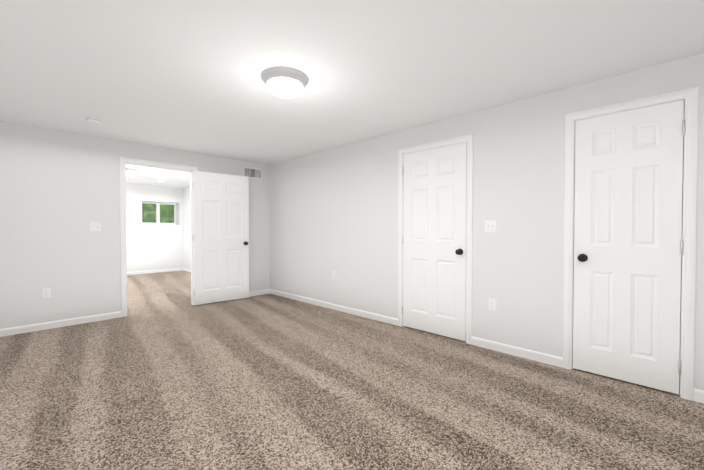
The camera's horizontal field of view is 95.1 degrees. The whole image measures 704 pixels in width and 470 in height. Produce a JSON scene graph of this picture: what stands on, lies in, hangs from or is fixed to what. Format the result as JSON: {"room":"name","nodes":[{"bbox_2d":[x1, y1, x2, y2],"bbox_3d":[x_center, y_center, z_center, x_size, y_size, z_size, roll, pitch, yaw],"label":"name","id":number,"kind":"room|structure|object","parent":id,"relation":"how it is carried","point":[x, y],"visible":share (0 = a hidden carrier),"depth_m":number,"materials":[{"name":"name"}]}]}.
{"room":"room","nodes":[
{"label":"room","id":0,"kind":"room"},
{"bbox_2d":[0,121,269,328],"bbox_3d":[-2.851,-0.082,4.540,0.115,2.330,5.660,1,1,44],"label":"wall","id":1,"kind":"structure","parent":0,"point":[59,191],"depth_m":3.88,"materials":[{"name":"white paint"}]},
{"bbox_2d":[42,288,49,298],"bbox_3d":[-3.551,0.679,3.739,0.008,0.116,0.070,1,1,44],"label":"outlet","id":2,"kind":"object","parent":1,"relation":"attached to","point":[45,293],"visible":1,"depth_m":3.74,"materials":[{"name":"white plastic"}]},
{"bbox_2d":[0,311,121,336],"bbox_3d":[-3.566,1.056,3.727,0.012,0.082,1.483,1,1,44],"label":"baseboard","id":3,"kind":"structure","parent":1,"relation":"attached to","point":[93,318],"depth_m":3.81,"materials":[{"name":"white wood"}]},
{"bbox_2d":[89,222,100,230],"bbox_3d":[-3.229,-0.104,4.053,0.018,0.116,0.116,1,1,44],"label":"light switch","id":4,"kind":"object","parent":1,"relation":"attached to","point":[94,226],"visible":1,"depth_m":4.05,"materials":[{"name":"white plastic"}]},
{"bbox_2d":[120,157,197,316],"bbox_3d":[-2.748,0.025,4.636,0.132,2.115,0.984,1,1,44],"label":"door frame","id":5,"kind":"structure","parent":1,"relation":"attached to","point":[123,160],"depth_m":4.30,"materials":[{"name":"white wood"}]},
{"bbox_2d":[193,171,248,304],"bbox_3d":[-2.053,0.043,5.142,0.190,2.032,0.852,1,1,44],"label":"entry door","id":6,"kind":"structure","parent":1,"relation":"in","point":[221,237],"depth_m":5.12,"materials":[{"name":"white wood"}]},
{"bbox_2d":[199,289,268,304],"bbox_3d":[-1.941,1.029,5.408,0.012,0.082,1.223,1,1,44],"label":"baseboard","id":7,"kind":"structure","parent":1,"relation":"attached to","point":[260,292],"depth_m":5.70,"materials":[{"name":"white wood"}]},
{"bbox_2d":[243,166,261,179],"bbox_3d":[-1.725,-1.077,5.601,0.009,0.185,0.355,1,1,44],"label":"air vent","id":8,"kind":"object","parent":1,"relation":"in","point":[253,173],"visible":1,"depth_m":5.60,"materials":[{"name":"white plastic"}]},
{"bbox_2d":[126,184,182,271],"bbox_3d":[-6.609,-0.130,7.563,0.400,2.330,4.785,1,1,44],"label":"wall","id":9,"kind":"structure","parent":0,"point":[159,246],"depth_m":8.60,"materials":[{"name":"white paint"}]},
{"bbox_2d":[127,268,182,274],"bbox_3d":[-6.421,0.995,7.479,0.012,0.082,4.670,1,1,44],"label":"baseboard","id":10,"kind":"structure","parent":9,"relation":"attached to","point":[157,271],"depth_m":8.63,"materials":[{"name":"white wood"}]},
{"bbox_2d":[183,187,190,268],"bbox_3d":[-3.277,-0.133,7.739,4.945,2.330,0.100,1,1,44],"label":"wall","id":11,"kind":"structure","parent":0,"point":[186,232],"depth_m":8.92,"materials":[{"name":"white paint"}]},
{"bbox_2d":[0,271,703,469],"bbox_3d":[-2.316,1.131,4.056,11.475,0.080,6.080,1,1,44],"label":"floor","id":12,"kind":"structure","parent":0,"point":[165,374],"depth_m":2.18,"materials":[{"name":"carpet"}]},
{"bbox_2d":[0,0,703,187],"bbox_3d":[-2.316,-1.288,4.017,11.475,0.100,6.080,1,1,44],"label":"ceiling","id":13,"kind":"structure","parent":0,"point":[183,75],"depth_m":2.24,"materials":[{"name":"white paint"}]},
{"bbox_2d":[86,117,101,123],"bbox_3d":[-2.732,-1.205,3.412,0.136,0.046,0.136,1,1,44],"label":"smoke detector","id":14,"kind":"object","parent":13,"relation":"attached to","point":[93,120],"visible":1,"depth_m":3.38,"materials":[{"name":"white plastic"}]},
{"bbox_2d":[126,167,140,175],"bbox_3d":[-4.272,-1.202,6.222,0.329,0.143,0.329,1,1,44],"label":"light","id":15,"kind":"object","parent":13,"relation":"attached to","point":[132,171],"visible":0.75,"depth_m":6.15,"materials":[{"name":"white metal"}]},
{"bbox_2d":[261,66,308,98],"bbox_3d":[-0.517,-1.134,2.493,0.366,0.159,0.366,1,1,44],"label":"ceiling light","id":16,"kind":"object","parent":13,"relation":"attached to","point":[284,82],"visible":1,"depth_m":2.39,"materials":[{"name":"white glass"}]},
{"bbox_2d":[269,53,703,390],"bbox_3d":[0.774,-0.069,3.737,6.215,2.330,0.115,1,1,44],"label":"wall","id":17,"kind":"structure","parent":0,"point":[333,209],"depth_m":3.12,"materials":[{"name":"white paint"}]},
{"bbox_2d":[269,289,397,325],"bbox_3d":[-0.475,1.037,4.875,2.861,0.082,0.012,1,1,44],"label":"baseboard","id":18,"kind":"structure","parent":17,"relation":"attached to","point":[365,314],"depth_m":4.57,"materials":[{"name":"white wood"}]},
{"bbox_2d":[402,142,466,340],"bbox_3d":[0.894,0.068,3.568,0.780,2.032,0.168,1,1,44],"label":"closet door","id":19,"kind":"structure","parent":17,"relation":"in","point":[434,236],"depth_m":3.52,"materials":[{"name":"white wood"}]},
{"bbox_2d":[398,134,472,343],"bbox_3d":[0.924,0.065,3.595,0.815,2.068,0.115,1,1,44],"label":"door frame","id":20,"kind":"structure","parent":17,"relation":"attached to","point":[402,246],"depth_m":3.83,"materials":[{"name":"white wood"}]},
{"bbox_2d":[485,220,496,231],"bbox_3d":[1.333,-0.083,3.104,0.116,0.116,0.018,1,1,44],"label":"light switch","id":21,"kind":"object","parent":17,"relation":"attached to","point":[490,225],"visible":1,"depth_m":3.10,"materials":[{"name":"white plastic"}]},
{"bbox_2d":[489,298,495,310],"bbox_3d":[1.352,0.672,3.105,0.070,0.116,0.008,1,1,44],"label":"outlet","id":22,"kind":"object","parent":17,"relation":"attached to","point":[492,304],"visible":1,"depth_m":3.10,"materials":[{"name":"white plastic"}]},
{"bbox_2d":[471,336,562,367],"bbox_3d":[1.488,1.068,2.977,0.783,0.082,0.012,1,1,44],"label":"baseboard","id":23,"kind":"structure","parent":17,"relation":"attached to","point":[537,356],"depth_m":2.94,"materials":[{"name":"white wood"}]},
{"bbox_2d":[573,100,684,393],"bbox_3d":[2.060,0.086,2.441,0.626,2.032,0.168,1,1,44],"label":"closet door","id":24,"kind":"structure","parent":17,"relation":"in","point":[628,247],"depth_m":2.40,"materials":[{"name":"white painted wood"},{"name":"black metal"}]},
{"bbox_2d":[563,86,698,400],"bbox_3d":[2.085,0.083,2.472,0.661,2.068,0.115,1,1,44],"label":"door frame","id":25,"kind":"structure","parent":17,"relation":"attached to","point":[684,99],"depth_m":2.25,"materials":[{"name":"white wood"}]},
{"bbox_2d":[693,389,703,403],"bbox_3d":[2.586,1.085,1.916,0.762,0.082,0.012,1,1,44],"label":"baseboard","id":26,"kind":"structure","parent":17,"relation":"attached to","point":[698,394],"depth_m":2.16,"materials":[{"name":"white wood"}]},
{"label":"outside","id":27,"kind":"structure","parent":0,"visible":0},
{"bbox_2d":[142,202,175,224],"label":"window","id":28,"kind":"structure","parent":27,"point":[146,216],"depth_m":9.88,"materials":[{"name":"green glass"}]}
]}

